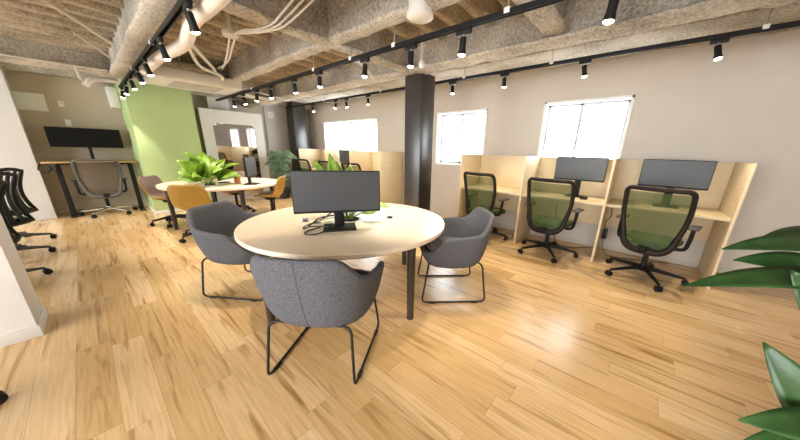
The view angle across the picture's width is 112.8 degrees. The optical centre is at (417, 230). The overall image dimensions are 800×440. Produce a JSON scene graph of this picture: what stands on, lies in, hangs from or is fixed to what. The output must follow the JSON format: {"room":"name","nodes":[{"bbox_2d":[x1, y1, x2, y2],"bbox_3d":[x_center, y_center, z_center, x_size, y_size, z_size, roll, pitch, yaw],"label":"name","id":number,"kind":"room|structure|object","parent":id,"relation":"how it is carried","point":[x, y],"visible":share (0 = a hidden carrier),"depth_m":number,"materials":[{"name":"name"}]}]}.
{"room":"open-plan office","nodes":[
{"label":"open-plan office","id":0,"kind":"room"},
{"bbox_2d":[0,213,40,335],"bbox_3d":[-4.040,-0.256,0.248,0.370,2.860,3.730,15,21,37],"label":"wall","id":1,"kind":"structure","parent":0,"point":[20,306],"depth_m":1.83,"materials":[{"name":"paint"}]},
{"bbox_2d":[0,305,47,347],"bbox_3d":[-4.070,1.071,0.654,0.392,0.085,3.742,15,21,37],"label":"baseboard","id":2,"kind":"structure","parent":1,"relation":"attached to","point":[15,337],"depth_m":1.88,"materials":[{"name":"white paint"}]},
{"bbox_2d":[0,66,57,219],"bbox_3d":[-7.924,-1.265,3.239,0.360,2.860,3.645,15,21,37],"label":"wall","id":3,"kind":"structure","parent":0,"point":[16,149],"depth_m":4.47,"materials":[{"name":"paint"}]},
{"bbox_2d":[4,70,310,211],"bbox_3d":[-6.439,-1.870,5.369,0.230,2.860,8.950,15,21,37],"label":"wall","id":4,"kind":"structure","parent":0,"point":[86,107],"depth_m":5.15,"materials":[{"name":"paint"}]},
{"bbox_2d":[11,91,48,111],"bbox_3d":[-6.780,-2.261,4.629,0.040,0.290,0.350,15,21,37],"label":"wall panel","id":5,"kind":"object","parent":4,"relation":"attached to","point":[24,100],"visible":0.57,"depth_m":4.62,"materials":[{"name":"white paint"}]},
{"bbox_2d":[57,203,146,214],"bbox_3d":[-6.538,-0.468,5.564,0.012,0.060,1.240,15,21,37],"label":"baseboard","id":6,"kind":"structure","parent":4,"relation":"attached to","point":[145,204],"depth_m":5.31,"materials":[{"name":"paint"}]},
{"bbox_2d":[105,86,121,108],"bbox_3d":[-6.048,-2.638,5.265,0.246,0.370,0.143,15,21,37],"label":"wall panel","id":7,"kind":"object","parent":4,"relation":"attached to","point":[111,92],"visible":1,"depth_m":5.19,"materials":[{"name":"white plastic"}]},
{"bbox_2d":[204,96,229,110],"bbox_3d":[-4.950,-3.109,6.553,0.190,0.320,0.440,15,21,37],"label":"wall panel","id":8,"kind":"object","parent":4,"relation":"attached to","point":[211,103],"visible":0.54,"depth_m":6.46,"materials":[{"name":"white paint"}]},
{"bbox_2d":[267,111,273,118],"bbox_3d":[-4.190,-3.295,7.546,0.026,0.180,0.180,15,21,37],"label":"air vent","id":9,"kind":"object","parent":4,"relation":"in","point":[269,114],"visible":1,"depth_m":7.54,"materials":[{"name":"white plastic"}]},
{"bbox_2d":[114,78,212,210],"bbox_3d":[-5.377,-1.923,5.638,1.120,2.860,0.955,15,21,37],"label":"wall","id":10,"kind":"structure","parent":0,"point":[160,121],"depth_m":5.22,"materials":[{"name":"paint"}]},
{"bbox_2d":[146,203,184,213],"bbox_3d":[-5.404,-0.581,6.036,1.119,0.060,0.977,15,21,37],"label":"baseboard","id":11,"kind":"structure","parent":10,"relation":"attached to","point":[150,207],"depth_m":5.47,"materials":[{"name":"white paint"}]},
{"bbox_2d":[0,0,525,86],"bbox_3d":[-2.208,-2.038,1.861,11.692,0.206,9.212,15,21,37],"label":"ceiling","id":12,"kind":"structure","parent":0,"point":[36,21],"depth_m":3.08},
{"bbox_2d":[40,0,112,44],"bbox_3d":[-3.141,-1.929,2.299,0.037,0.050,1.755,-7,19,-25],"label":"conduit","id":13,"kind":"object","parent":12,"relation":"attached to","point":[47,2],"visible":1,"depth_m":2.51,"materials":[{"name":"metal"}]},
{"bbox_2d":[82,76,118,87],"bbox_3d":[-5.114,-2.384,4.277,0.101,0.192,0.414,15,21,37],"label":"conduit","id":14,"kind":"object","parent":12,"relation":"attached to","point":[88,81],"visible":0.98,"depth_m":4.22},
{"bbox_2d":[0,36,279,101],"bbox_3d":[-5.486,-2.400,3.291,0.327,0.458,7.313,15,21,37],"label":"ceiling beam","id":15,"kind":"structure","parent":12,"relation":"attached to","point":[8,45],"depth_m":3.76,"materials":[{"name":"concrete"}]},
{"bbox_2d":[108,0,177,75],"bbox_3d":[-1.122,-1.691,1.311,9.213,0.446,0.231,15,21,37],"label":"ceiling beam","id":16,"kind":"structure","parent":12,"relation":"attached to","point":[140,18],"depth_m":2.57,"materials":[{"name":"concrete"}]},
{"bbox_2d":[0,53,107,71],"bbox_3d":[-5.387,-1.852,2.384,0.043,0.037,3.451,14,21,36],"label":"conduit","id":17,"kind":"object","parent":16,"relation":"attached to","point":[1,54],"visible":1,"depth_m":3.32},
{"bbox_2d":[73,32,111,59],"bbox_3d":[-3.723,-2.117,3.059,0.033,0.109,0.572,-5,18,-21],"label":"conduit","id":18,"kind":"object","parent":16,"relation":"attached to","point":[74,33],"visible":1,"depth_m":3.00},
{"bbox_2d":[118,0,192,87],"bbox_3d":[-2.454,-1.826,2.462,7.100,0.138,0.044,15,21,37],"label":"track","id":19,"kind":"object","parent":16,"relation":"hanging from","point":[177,10],"visible":0.8,"depth_m":2.31,"materials":[{"name":"black metal"}]},
{"bbox_2d":[123,82,128,94],"bbox_3d":[-4.584,-2.233,4.162,0.120,0.178,0.070,15,21,37],"label":"track spotlight","id":20,"kind":"object","parent":19,"relation":"attached to","point":[126,88],"visible":1,"depth_m":4.16,"materials":[{"name":"black plastic"}]},
{"bbox_2d":[128,75,136,89],"bbox_3d":[-4.071,-2.104,3.783,0.120,0.178,0.069,15,21,37],"label":"track spotlight","id":21,"kind":"object","parent":19,"relation":"attached to","point":[133,87],"visible":1,"depth_m":3.77,"materials":[{"name":"black plastic"}]},
{"bbox_2d":[134,67,145,83],"bbox_3d":[-3.528,-1.964,3.364,0.120,0.177,0.080,15,21,37],"label":"track spotlight","id":22,"kind":"object","parent":19,"relation":"attached to","point":[136,69],"visible":1,"depth_m":3.35,"materials":[{"name":"black plastic"}]},
{"bbox_2d":[141,57,153,75],"bbox_3d":[-3.027,-1.832,2.971,0.120,0.177,0.080,15,21,37],"label":"track spotlight","id":23,"kind":"object","parent":19,"relation":"attached to","point":[143,59],"visible":1,"depth_m":2.96,"materials":[{"name":"black plastic"}]},
{"bbox_2d":[156,36,170,60],"bbox_3d":[-2.296,-1.638,2.397,0.120,0.178,0.077,15,21,37],"label":"track spotlight","id":24,"kind":"object","parent":19,"relation":"attached to","point":[159,39],"visible":1,"depth_m":2.38,"materials":[{"name":"black plastic"}]},
{"bbox_2d":[182,0,200,34],"bbox_3d":[-1.525,-1.435,1.793,0.120,0.177,0.077,15,21,37],"label":"track spotlight","id":25,"kind":"object","parent":19,"relation":"attached to","point":[187,5],"visible":1,"depth_m":1.78,"materials":[{"name":"black plastic"}]},
{"bbox_2d":[0,61,310,110],"bbox_3d":[-6.247,-2.972,4.902,0.263,0.340,8.958,15,21,37],"label":"ceiling beam","id":26,"kind":"structure","parent":12,"relation":"attached to","point":[16,67],"depth_m":4.71,"materials":[{"name":"concrete"}]},
{"bbox_2d":[143,56,241,94],"bbox_3d":[-3.537,-2.504,4.164,0.840,0.462,1.060,15,21,37],"label":"air conditioner","id":27,"kind":"object","parent":12,"relation":"hanging from","point":[163,76],"visible":0.88,"depth_m":4.01,"materials":[{"name":"metal"}]},
{"bbox_2d":[192,44,216,75],"bbox_3d":[-2.937,-2.306,3.731,0.128,0.063,1.929,-8,19,-29],"label":"conduit","id":28,"kind":"object","parent":27,"relation":"attached to","point":[194,47],"visible":0.63,"depth_m":3.28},
{"bbox_2d":[188,49,223,80],"bbox_3d":[-2.785,-2.158,3.483,0.154,0.064,1.513,-5,18,-21],"label":"conduit","id":29,"kind":"object","parent":27,"relation":"attached to","point":[190,50],"visible":0.91,"depth_m":3.47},
{"bbox_2d":[221,12,238,38],"bbox_3d":[-1.945,-2.122,2.731,0.156,0.220,0.156,15,21,37],"label":"ceiling sensor","id":30,"kind":"object","parent":12,"relation":"attached to","point":[228,33],"visible":0.87,"depth_m":2.71,"materials":[{"name":"plastic"}]},
{"bbox_2d":[217,38,229,68],"bbox_3d":[-2.406,-2.104,3.273,0.051,0.185,1.308,-12,22,-38],"label":"cable","id":31,"kind":"object","parent":30,"relation":"hanging from","point":[228,44],"visible":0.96,"depth_m":2.91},
{"bbox_2d":[222,39,235,69],"bbox_3d":[-2.384,-2.134,3.297,0.060,0.144,1.307,-12,22,-39],"label":"cable","id":32,"kind":"object","parent":30,"relation":"hanging from","point":[233,43],"visible":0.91,"depth_m":2.98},
{"bbox_2d":[233,0,293,33],"bbox_3d":[-1.207,-1.838,2.161,1.824,0.290,0.070,15,21,37],"label":"cable","id":33,"kind":"object","parent":12,"relation":"attached to","point":[291,1],"visible":0.99,"depth_m":2.19,"materials":[{"name":"plastic"}]},
{"bbox_2d":[234,0,303,33],"bbox_3d":[-1.188,-1.844,2.182,1.826,0.290,0.080,14,21,35],"label":"cable","id":34,"kind":"object","parent":12,"relation":"attached to","point":[301,1],"visible":0.89,"depth_m":2.17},
{"bbox_2d":[234,0,313,34],"bbox_3d":[-1.167,-1.851,2.206,1.829,0.291,0.092,13,20,33],"label":"cable","id":35,"kind":"object","parent":12,"relation":"attached to","point":[311,1],"visible":0.92,"depth_m":2.22,"materials":[{"name":"plastic"}]},
{"bbox_2d":[193,0,410,73],"bbox_3d":[-2.387,-1.583,0.864,0.185,0.458,7.313,15,21,37],"label":"ceiling beam","id":36,"kind":"structure","parent":12,"relation":"attached to","point":[313,24],"depth_m":2.48,"materials":[{"name":"concrete"}]},
{"bbox_2d":[139,0,231,75],"bbox_3d":[-1.362,-1.545,1.799,5.901,0.111,0.186,15,21,37],"label":"air duct","id":37,"kind":"object","parent":36,"relation":"attached to","point":[203,11],"visible":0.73,"depth_m":2.22,"materials":[{"name":"metal"}]},
{"bbox_2d":[207,0,461,81],"bbox_3d":[-0.342,-1.942,2.214,9.208,0.446,0.182,15,21,37],"label":"ceiling beam","id":38,"kind":"structure","parent":12,"relation":"attached to","point":[349,20],"depth_m":2.54,"materials":[{"name":"concrete"}]},
{"bbox_2d":[215,0,565,100],"bbox_3d":[-1.210,-2.114,3.126,7.700,0.428,0.044,15,21,37],"label":"track","id":39,"kind":"object","parent":12,"relation":"hanging from","point":[508,11],"visible":0.91,"depth_m":2.16,"materials":[{"name":"black metal"}]},
{"bbox_2d":[254,89,258,101],"bbox_3d":[-2.617,-2.191,4.301,0.120,0.179,0.067,15,21,37],"label":"track spotlight","id":40,"kind":"object","parent":39,"relation":"attached to","point":[256,90],"visible":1,"depth_m":4.29,"materials":[{"name":"black plastic"}]},
{"bbox_2d":[267,85,273,98],"bbox_3d":[-2.218,-2.089,4.000,0.120,0.179,0.060,15,21,37],"label":"track spotlight","id":41,"kind":"object","parent":39,"relation":"attached to","point":[269,87],"visible":1,"depth_m":3.98,"materials":[{"name":"black plastic"}]},
{"bbox_2d":[291,78,297,93],"bbox_3d":[-1.651,-1.942,3.564,0.120,0.178,0.070,15,21,37],"label":"track spotlight","id":42,"kind":"object","parent":39,"relation":"attached to","point":[293,80],"visible":1,"depth_m":3.54,"materials":[{"name":"black plastic"}]},
{"bbox_2d":[315,70,322,87],"bbox_3d":[-1.179,-1.815,3.183,0.120,0.178,0.060,15,21,37],"label":"track spotlight","id":43,"kind":"object","parent":39,"relation":"attached to","point":[318,73],"visible":1,"depth_m":3.17,"materials":[{"name":"black plastic"}]},
{"bbox_2d":[360,56,369,77],"bbox_3d":[-0.536,-1.642,2.671,0.120,0.179,0.064,15,21,37],"label":"track spotlight","id":44,"kind":"object","parent":39,"relation":"attached to","point":[364,60],"visible":1,"depth_m":2.66,"materials":[{"name":"black plastic"}]},
{"bbox_2d":[405,43,416,67],"bbox_3d":[-0.061,-1.520,2.307,0.120,0.178,0.060,15,21,37],"label":"track spotlight","id":45,"kind":"object","parent":39,"relation":"attached to","point":[409,47],"visible":1,"depth_m":2.29,"materials":[{"name":"black plastic"}]},
{"bbox_2d":[456,26,471,56],"bbox_3d":[0.343,-1.415,1.997,0.120,0.179,0.061,15,21,37],"label":"track spotlight","id":46,"kind":"object","parent":39,"relation":"attached to","point":[462,32],"visible":1,"depth_m":1.98,"materials":[{"name":"black plastic"}]},
{"bbox_2d":[602,0,619,24],"bbox_3d":[1.058,-1.225,1.434,0.120,0.179,0.060,15,21,37],"label":"track spotlight","id":47,"kind":"object","parent":39,"relation":"attached to","point":[610,15],"visible":1,"depth_m":1.43,"materials":[{"name":"black plastic"}]},
{"bbox_2d":[406,0,432,23],"bbox_3d":[0.019,-1.765,1.914,0.200,0.400,0.200,15,21,37],"label":"ceiling speaker","id":48,"kind":"object","parent":12,"relation":"hanging from","point":[419,11],"visible":0.98,"depth_m":1.91,"materials":[{"name":"white plastic"}]},
{"bbox_2d":[418,29,423,68],"bbox_3d":[0.045,-2.064,2.939,0.068,0.470,0.068,15,21,37],"label":"hanging rod","id":49,"kind":"object","parent":12,"relation":"hanging from","point":[421,62],"visible":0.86,"depth_m":2.96,"materials":[{"name":"white plastic"}]},
{"bbox_2d":[242,0,799,107],"bbox_3d":[-0.301,-2.387,3.699,11.110,0.460,0.293,15,21,37],"label":"ceiling beam","id":50,"kind":"structure","parent":12,"relation":"attached to","point":[509,37],"depth_m":2.60,"materials":[{"name":"concrete"}]},
{"bbox_2d":[242,86,286,100],"bbox_3d":[-3.049,-2.689,5.162,0.050,0.146,1.005,14,21,34],"label":"conduit","id":51,"kind":"object","parent":50,"relation":"attached to","point":[242,86],"visible":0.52,"depth_m":5.23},
{"bbox_2d":[340,59,373,78],"bbox_3d":[-0.757,-2.111,3.442,0.480,0.156,0.146,-11,21,-36],"label":"conduit","id":52,"kind":"object","parent":50,"relation":"attached to","point":[361,64],"visible":0.53,"depth_m":3.48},
{"bbox_2d":[515,0,569,37],"bbox_3d":[0.940,-1.867,1.998,0.237,0.406,1.284,15,21,37],"label":"ceiling beam","id":53,"kind":"structure","parent":12,"relation":"attached to","point":[548,21],"depth_m":2.19,"materials":[{"name":"concrete"}]},
{"bbox_2d":[286,2,799,104],"bbox_3d":[0.538,-2.775,4.633,11.118,0.214,0.786,15,21,37],"label":"ceiling beam","id":54,"kind":"structure","parent":12,"relation":"attached to","point":[788,12],"depth_m":3.07,"materials":[{"name":"concrete"}]},
{"bbox_2d":[286,6,799,107],"bbox_3d":[0.266,-2.485,4.221,10.100,0.278,0.044,15,21,37],"label":"track","id":55,"kind":"object","parent":12,"relation":"hanging from","point":[766,27],"visible":0.94,"depth_m":2.78,"materials":[{"name":"black metal"}]},
{"bbox_2d":[449,81,456,94],"bbox_3d":[0.533,-2.197,4.080,0.120,0.179,0.061,15,21,37],"label":"track spotlight","id":56,"kind":"object","parent":55,"relation":"attached to","point":[451,83],"visible":1,"depth_m":4.06,"materials":[{"name":"black plastic"}]},
{"bbox_2d":[500,72,508,87],"bbox_3d":[1.167,-2.031,3.586,0.120,0.179,0.067,15,21,37],"label":"track spotlight","id":57,"kind":"object","parent":55,"relation":"attached to","point":[503,75],"visible":1,"depth_m":3.57,"materials":[{"name":"black plastic"}]},
{"bbox_2d":[579,59,591,77],"bbox_3d":[1.889,-1.839,3.017,0.120,0.178,0.061,15,21,37],"label":"track spotlight","id":58,"kind":"object","parent":55,"relation":"attached to","point":[584,67],"visible":1,"depth_m":3.00,"materials":[{"name":"black plastic"}]},
{"bbox_2d":[709,36,730,60],"bbox_3d":[2.683,-1.626,2.380,0.120,0.178,0.064,15,21,37],"label":"track spotlight","id":59,"kind":"object","parent":55,"relation":"attached to","point":[718,55],"visible":1,"depth_m":2.36,"materials":[{"name":"black plastic"}]},
{"bbox_2d":[0,192,799,439],"bbox_3d":[-2.147,0.651,2.529,11.300,0.100,9.150,15,21,37],"label":"floor","id":60,"kind":"structure","parent":0,"point":[131,346],"depth_m":1.86,"materials":[{"name":"brown wood"}]},
{"bbox_2d":[0,390,7,403],"bbox_3d":[-2.416,0.539,0.940,0.747,1.022,0.782,-9,20,-32],"label":"office chair","id":61,"kind":"object","parent":60,"relation":"on","point":[3,396],"visible":1,"depth_m":1.43,"materials":[{"name":"black plastic"}]},
{"bbox_2d":[0,180,52,274],"bbox_3d":[-4.101,0.070,2.342,0.747,1.022,0.782,-9,20,-31],"label":"office chair","id":62,"kind":"object","parent":60,"relation":"on","point":[16,237],"visible":0.54,"depth_m":2.58,"materials":[{"name":"black plastic"}]},
{"bbox_2d":[0,172,55,251],"bbox_3d":[-4.941,-0.146,2.981,0.747,1.022,0.782,-3,17,-13],"label":"office chair","id":63,"kind":"object","parent":60,"relation":"on","point":[17,220],"visible":0.7,"depth_m":3.11,"materials":[{"name":"black plastic"}]},
{"bbox_2d":[0,167,56,243],"bbox_3d":[-5.571,-0.305,3.450,0.747,1.022,0.782,-3,17,-13],"label":"office chair","id":64,"kind":"object","parent":60,"relation":"on","point":[30,208],"visible":0.54,"depth_m":3.59,"materials":[{"name":"black plastic"}]},
{"bbox_2d":[40,160,145,217],"bbox_3d":[-6.281,-0.866,5.259,0.585,1.010,1.170,15,21,37],"label":"desk","id":65,"kind":"object","parent":60,"relation":"on","point":[74,214],"visible":0.86,"depth_m":4.99,"materials":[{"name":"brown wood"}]},
{"bbox_2d":[37,164,56,173],"bbox_3d":[-6.455,-1.082,4.620,0.048,0.162,0.209,15,21,37],"label":"cable","id":66,"kind":"object","parent":65,"relation":"attached to","point":[38,164],"visible":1,"depth_m":4.62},
{"bbox_2d":[43,126,123,158],"bbox_3d":[-6.293,-1.647,5.071,0.146,0.592,0.900,15,21,37],"label":"monitor","id":67,"kind":"object","parent":65,"relation":"on","point":[90,138],"visible":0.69,"depth_m":4.97,"materials":[{"name":"black plastic"}]},
{"bbox_2d":[70,159,137,217],"bbox_3d":[-6.147,-0.864,5.163,0.773,1.068,0.812,14,21,34],"label":"office chair","id":68,"kind":"object","parent":60,"relation":"on","point":[98,180],"visible":1,"depth_m":4.97,"materials":[{"name":"fabric"}]},
{"bbox_2d":[138,175,185,227],"bbox_3d":[-4.311,-0.537,4.644,0.625,0.837,0.649,-1,17,-9],"label":"swivel chair","id":69,"kind":"object","parent":60,"relation":"on","point":[148,183],"visible":0.5,"depth_m":4.54,"materials":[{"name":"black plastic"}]},
{"bbox_2d":[166,184,211,242],"bbox_3d":[-3.274,-0.311,3.989,0.649,0.837,0.625,-4,18,-17],"label":"swivel chair","id":70,"kind":"object","parent":60,"relation":"on","point":[183,197],"visible":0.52,"depth_m":3.68,"materials":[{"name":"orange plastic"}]},
{"bbox_2d":[156,177,276,229],"bbox_3d":[-3.512,-0.538,4.908,1.814,0.726,1.814,15,21,37],"label":"round table","id":71,"kind":"object","parent":60,"relation":"on","point":[228,184],"visible":0.69,"depth_m":4.42,"materials":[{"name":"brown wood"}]},
{"bbox_2d":[176,151,242,185],"bbox_3d":[-3.418,-0.983,4.399,0.936,0.639,0.904,15,21,37],"label":"potted plant","id":72,"kind":"object","parent":71,"relation":"on","point":[205,167],"visible":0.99,"depth_m":4.28,"materials":[{"name":"green plant"}]},
{"bbox_2d":[234,177,240,183],"bbox_3d":[-3.201,-0.902,4.701,0.080,0.120,0.080,15,21,37],"label":"box","id":73,"kind":"object","parent":71,"relation":"on","point":[237,180],"visible":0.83,"depth_m":4.67,"materials":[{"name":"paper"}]},
{"bbox_2d":[242,157,259,184],"bbox_3d":[-2.912,-1.042,4.602,0.200,0.460,0.500,-3,17,-13],"label":"monitor","id":74,"kind":"object","parent":71,"relation":"on","point":[249,163],"visible":1,"depth_m":4.55,"materials":[{"name":"black plastic"}]},
{"bbox_2d":[186,201,268,301],"bbox_3d":[-1.695,0.159,2.596,0.681,0.825,0.751,3,17,5],"label":"armchair","id":75,"kind":"object","parent":60,"relation":"on","point":[212,226],"visible":0.55,"depth_m":2.39,"materials":[{"name":"grey fabric"}]},
{"bbox_2d":[196,107,269,201],"bbox_3d":[-4.629,-1.902,6.831,0.160,2.165,1.326,15,21,37],"label":"partition wall","id":76,"kind":"structure","parent":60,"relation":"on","point":[232,136],"depth_m":6.67,"materials":[{"name":"white paint"}]},
{"bbox_2d":[213,123,262,195],"bbox_3d":[-4.577,-1.805,6.827,0.004,1.755,0.910,15,21,37],"label":"mirror glass","id":77,"kind":"object","parent":76,"relation":"attached to","point":[233,142],"depth_m":6.74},
{"bbox_2d":[220,171,255,211],"bbox_3d":[-3.809,-0.790,5.524,0.649,0.837,0.625,-7,19,-26],"label":"swivel chair","id":78,"kind":"object","parent":60,"relation":"on","point":[241,173],"visible":0.3,"depth_m":5.59,"materials":[{"name":"black plastic"}]},
{"bbox_2d":[253,175,285,212],"bbox_3d":[-2.855,-0.638,5.106,0.625,0.837,0.649,-1,17,-9],"label":"swivel chair","id":79,"kind":"object","parent":60,"relation":"on","point":[280,184],"visible":0.76,"depth_m":4.99,"materials":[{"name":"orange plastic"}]},
{"bbox_2d":[265,150,296,198],"bbox_3d":[-3.689,-1.537,7.244,0.850,1.277,0.763,15,21,37],"label":"potted palm","id":80,"kind":"object","parent":60,"relation":"on","point":[278,168],"visible":0.86,"depth_m":7.04,"materials":[{"name":"plant"}]},
{"bbox_2d":[280,187,289,198],"bbox_3d":[-3.697,-1.048,7.348,0.310,0.280,0.310,15,21,37],"label":"pot","id":81,"kind":"object","parent":80,"relation":"on","point":[286,193],"depth_m":7.27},
{"bbox_2d":[286,101,307,169],"bbox_3d":[-3.602,-2.475,8.066,0.380,2.600,0.380,15,21,37],"label":"column","id":82,"kind":"structure","parent":60,"relation":"on","point":[296,117],"depth_m":7.78,"materials":[{"name":"paint"}]},
{"bbox_2d":[296,159,311,169],"bbox_3d":[-2.918,-1.471,7.452,0.810,1.068,0.774,15,21,37],"label":"office chair","id":83,"kind":"object","parent":60,"relation":"on","point":[303,165],"visible":0.16,"depth_m":7.06,"materials":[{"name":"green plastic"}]},
{"bbox_2d":[298,149,324,169],"bbox_3d":[-2.780,-1.709,7.808,1.350,1.325,0.705,15,21,37],"label":"booth","id":84,"kind":"object","parent":60,"relation":"on","point":[310,155],"visible":0.2,"depth_m":8.11,"materials":[{"name":"brown wood"}]},
{"bbox_2d":[250,255,383,383],"bbox_3d":[-0.609,0.447,1.742,0.751,0.825,0.681,3,17,5],"label":"armchair","id":85,"kind":"object","parent":60,"relation":"on","point":[304,293],"visible":0.99,"depth_m":1.42,"materials":[{"name":"grey fabric"}]},
{"bbox_2d":[318,160,327,169],"bbox_3d":[-2.107,-1.256,6.815,0.774,1.068,0.810,-15,23,-43],"label":"office chair","id":86,"kind":"object","parent":60,"relation":"on","point":[323,163],"visible":0.07,"depth_m":6.42,"materials":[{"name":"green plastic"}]},
{"bbox_2d":[324,149,346,166],"bbox_3d":[-1.843,-1.462,7.074,1.080,1.325,0.705,15,21,37],"label":"booth","id":87,"kind":"object","parent":60,"relation":"on","point":[334,153],"visible":0.19,"depth_m":7.16,"materials":[{"name":"brown wood"}]},
{"bbox_2d":[339,150,349,165],"bbox_3d":[-1.891,-1.877,7.088,0.600,0.558,0.180,15,21,37],"label":"monitor","id":88,"kind":"object","parent":87,"relation":"on","point":[343,154],"visible":0.49,"depth_m":7.07,"materials":[{"name":"black plastic"}]},
{"bbox_2d":[234,203,444,324],"bbox_3d":[-0.666,0.230,2.622,1.814,0.726,1.814,15,21,37],"label":"round table","id":89,"kind":"object","parent":60,"relation":"on","point":[279,233],"visible":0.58,"depth_m":2.08,"materials":[{"name":"brown wood"}]},
{"bbox_2d":[303,213,331,234],"bbox_3d":[-0.835,-0.067,2.127,0.221,0.130,0.275,2,17,1],"label":"power cable","id":90,"kind":"object","parent":89,"relation":"on","point":[304,227],"visible":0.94,"depth_m":2.18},
{"bbox_2d":[289,170,379,231],"bbox_3d":[-0.652,-0.252,2.170,0.680,0.472,0.220,-3,18,-16],"label":"monitor","id":91,"kind":"object","parent":89,"relation":"on","point":[337,192],"visible":0.98,"depth_m":2.12,"materials":[{"name":"black plastic"}]},
{"bbox_2d":[314,153,388,220],"bbox_3d":[-0.658,-0.379,2.540,0.721,0.701,0.545,-3,18,-16],"label":"potted plant","id":92,"kind":"object","parent":89,"relation":"on","point":[332,165],"visible":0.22,"depth_m":2.45,"materials":[{"name":"green plant"}]},
{"bbox_2d":[341,162,361,170],"bbox_3d":[-1.341,-1.055,6.217,0.821,1.068,0.782,12,20,32],"label":"office chair","id":93,"kind":"object","parent":60,"relation":"on","point":[345,166],"visible":0.14,"depth_m":5.78,"materials":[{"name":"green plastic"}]},
{"bbox_2d":[349,150,402,203],"bbox_3d":[-1.011,-1.242,6.421,1.080,1.325,0.705,15,21,37],"label":"booth","id":94,"kind":"object","parent":60,"relation":"on","point":[389,164],"visible":0.48,"depth_m":6.18,"materials":[{"name":"brown wood"}]},
{"bbox_2d":[404,73,434,210],"bbox_3d":[0.004,-1.036,4.043,0.300,2.360,0.300,15,21,37],"label":"column","id":95,"kind":"structure","parent":60,"relation":"on","point":[419,88],"depth_m":3.84,"materials":[{"name":"metal"}]},
{"bbox_2d":[418,207,494,303],"bbox_3d":[0.351,0.201,2.635,0.681,0.825,0.751,0,17,-4],"label":"armchair","id":96,"kind":"object","parent":60,"relation":"on","point":[463,242],"visible":0.89,"depth_m":2.40,"materials":[{"name":"grey fabric"}]},
{"bbox_2d":[426,236,459,251],"bbox_3d":[0.313,0.168,2.623,0.470,0.095,0.510,0,17,-4],"label":"seat cushion","id":97,"kind":"object","parent":96,"relation":"on","point":[431,246],"depth_m":2.63,"materials":[{"name":"grey fabric"}]},
{"bbox_2d":[463,171,509,240],"bbox_3d":[1.129,-0.429,4.366,0.774,1.068,0.810,-13,22,-40],"label":"office chair","id":98,"kind":"object","parent":60,"relation":"on","point":[479,191],"visible":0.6,"depth_m":4.11,"materials":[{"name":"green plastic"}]},
{"bbox_2d":[457,154,524,216],"bbox_3d":[1.339,-0.622,4.579,1.050,1.325,0.705,15,21,37],"label":"booth","id":99,"kind":"object","parent":60,"relation":"on","point":[507,170],"visible":0.39,"depth_m":4.72,"materials":[{"name":"brown wood"}]},
{"bbox_2d":[517,177,583,262],"bbox_3d":[1.869,-0.207,3.699,0.810,1.068,0.774,17,23,41],"label":"office chair","id":100,"kind":"object","parent":60,"relation":"on","point":[549,206],"visible":1,"depth_m":3.47,"materials":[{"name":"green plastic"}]},
{"bbox_2d":[513,156,613,242],"bbox_3d":[2.149,-0.409,3.945,1.050,1.325,0.705,15,21,37],"label":"booth","id":101,"kind":"object","parent":60,"relation":"on","point":[534,166],"visible":0.53,"depth_m":4.05,"materials":[{"name":"brown wood"}]},
{"bbox_2d":[554,156,608,197],"bbox_3d":[2.301,-0.770,3.802,0.630,0.558,0.180,15,21,37],"label":"monitor","id":102,"kind":"object","parent":101,"relation":"on","point":[591,169],"visible":0.81,"depth_m":3.74,"materials":[{"name":"black plastic"}]},
{"bbox_2d":[601,207,668,263],"bbox_3d":[2.953,0.029,3.583,0.835,0.741,0.149,6,17,13],"label":"power cable","id":103,"kind":"object","parent":60,"relation":"on","point":[605,230],"visible":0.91,"depth_m":3.64,"materials":[{"name":"black plastic"}]},
{"bbox_2d":[605,185,702,291],"bbox_3d":[2.685,0.019,3.023,0.782,1.068,0.821,-11,21,-36],"label":"office chair","id":104,"kind":"object","parent":60,"relation":"on","point":[650,224],"visible":0.99,"depth_m":2.81,"materials":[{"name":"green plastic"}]},
{"bbox_2d":[590,159,757,288],"bbox_3d":[2.983,-0.188,3.292,1.115,1.325,0.705,15,21,37],"label":"booth","id":105,"kind":"object","parent":60,"relation":"on","point":[718,208],"visible":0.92,"depth_m":3.16,"materials":[{"name":"brown wood"}]},
{"bbox_2d":[638,159,717,194],"bbox_3d":[3.064,-0.569,3.204,0.630,0.558,0.180,15,21,37],"label":"monitor","id":106,"kind":"object","parent":105,"relation":"on","point":[681,174],"visible":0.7,"depth_m":3.13,"materials":[{"name":"black plastic"}]},
{"bbox_2d":[684,226,799,439],"bbox_3d":[1.526,0.575,0.939,1.048,1.152,1.001,15,21,37],"label":"potted plant","id":107,"kind":"object","parent":60,"relation":"on","point":[781,269],"visible":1,"depth_m":0.88,"materials":[{"name":"green plant"}]},
{"bbox_2d":[307,29,799,269],"bbox_3d":[0.740,-1.696,5.423,11.300,2.860,0.200,15,21,37],"label":"wall","id":108,"kind":"structure","parent":0,"point":[743,106],"depth_m":3.27,"materials":[{"name":"paint"}]},
{"bbox_2d":[323,118,377,150],"bbox_3d":[-1.862,-2.531,7.385,2.380,1.010,0.172,15,21,37],"label":"window","id":109,"kind":"structure","parent":108,"relation":"in","point":[327,138],"depth_m":7.49,"materials":[{"name":"white paint"}]},
{"bbox_2d":[435,108,487,165],"bbox_3d":[0.855,-1.819,5.255,1.110,1.020,0.172,15,21,37],"label":"window","id":110,"kind":"structure","parent":108,"relation":"in","point":[440,115],"depth_m":5.38,"materials":[{"name":"white paint"}]},
{"bbox_2d":[430,210,732,272],"bbox_3d":[0.725,-0.316,5.679,11.070,0.070,0.012,15,21,37],"label":"baseboard","id":111,"kind":"structure","parent":108,"relation":"attached to","point":[588,243],"depth_m":3.99,"materials":[{"name":"paint"}]},
{"bbox_2d":[537,95,635,158],"bbox_3d":[2.446,-1.409,4.005,1.120,1.040,0.172,15,21,37],"label":"window","id":112,"kind":"structure","parent":108,"relation":"in","point":[630,99],"depth_m":3.94,"materials":[{"name":"white paint"}]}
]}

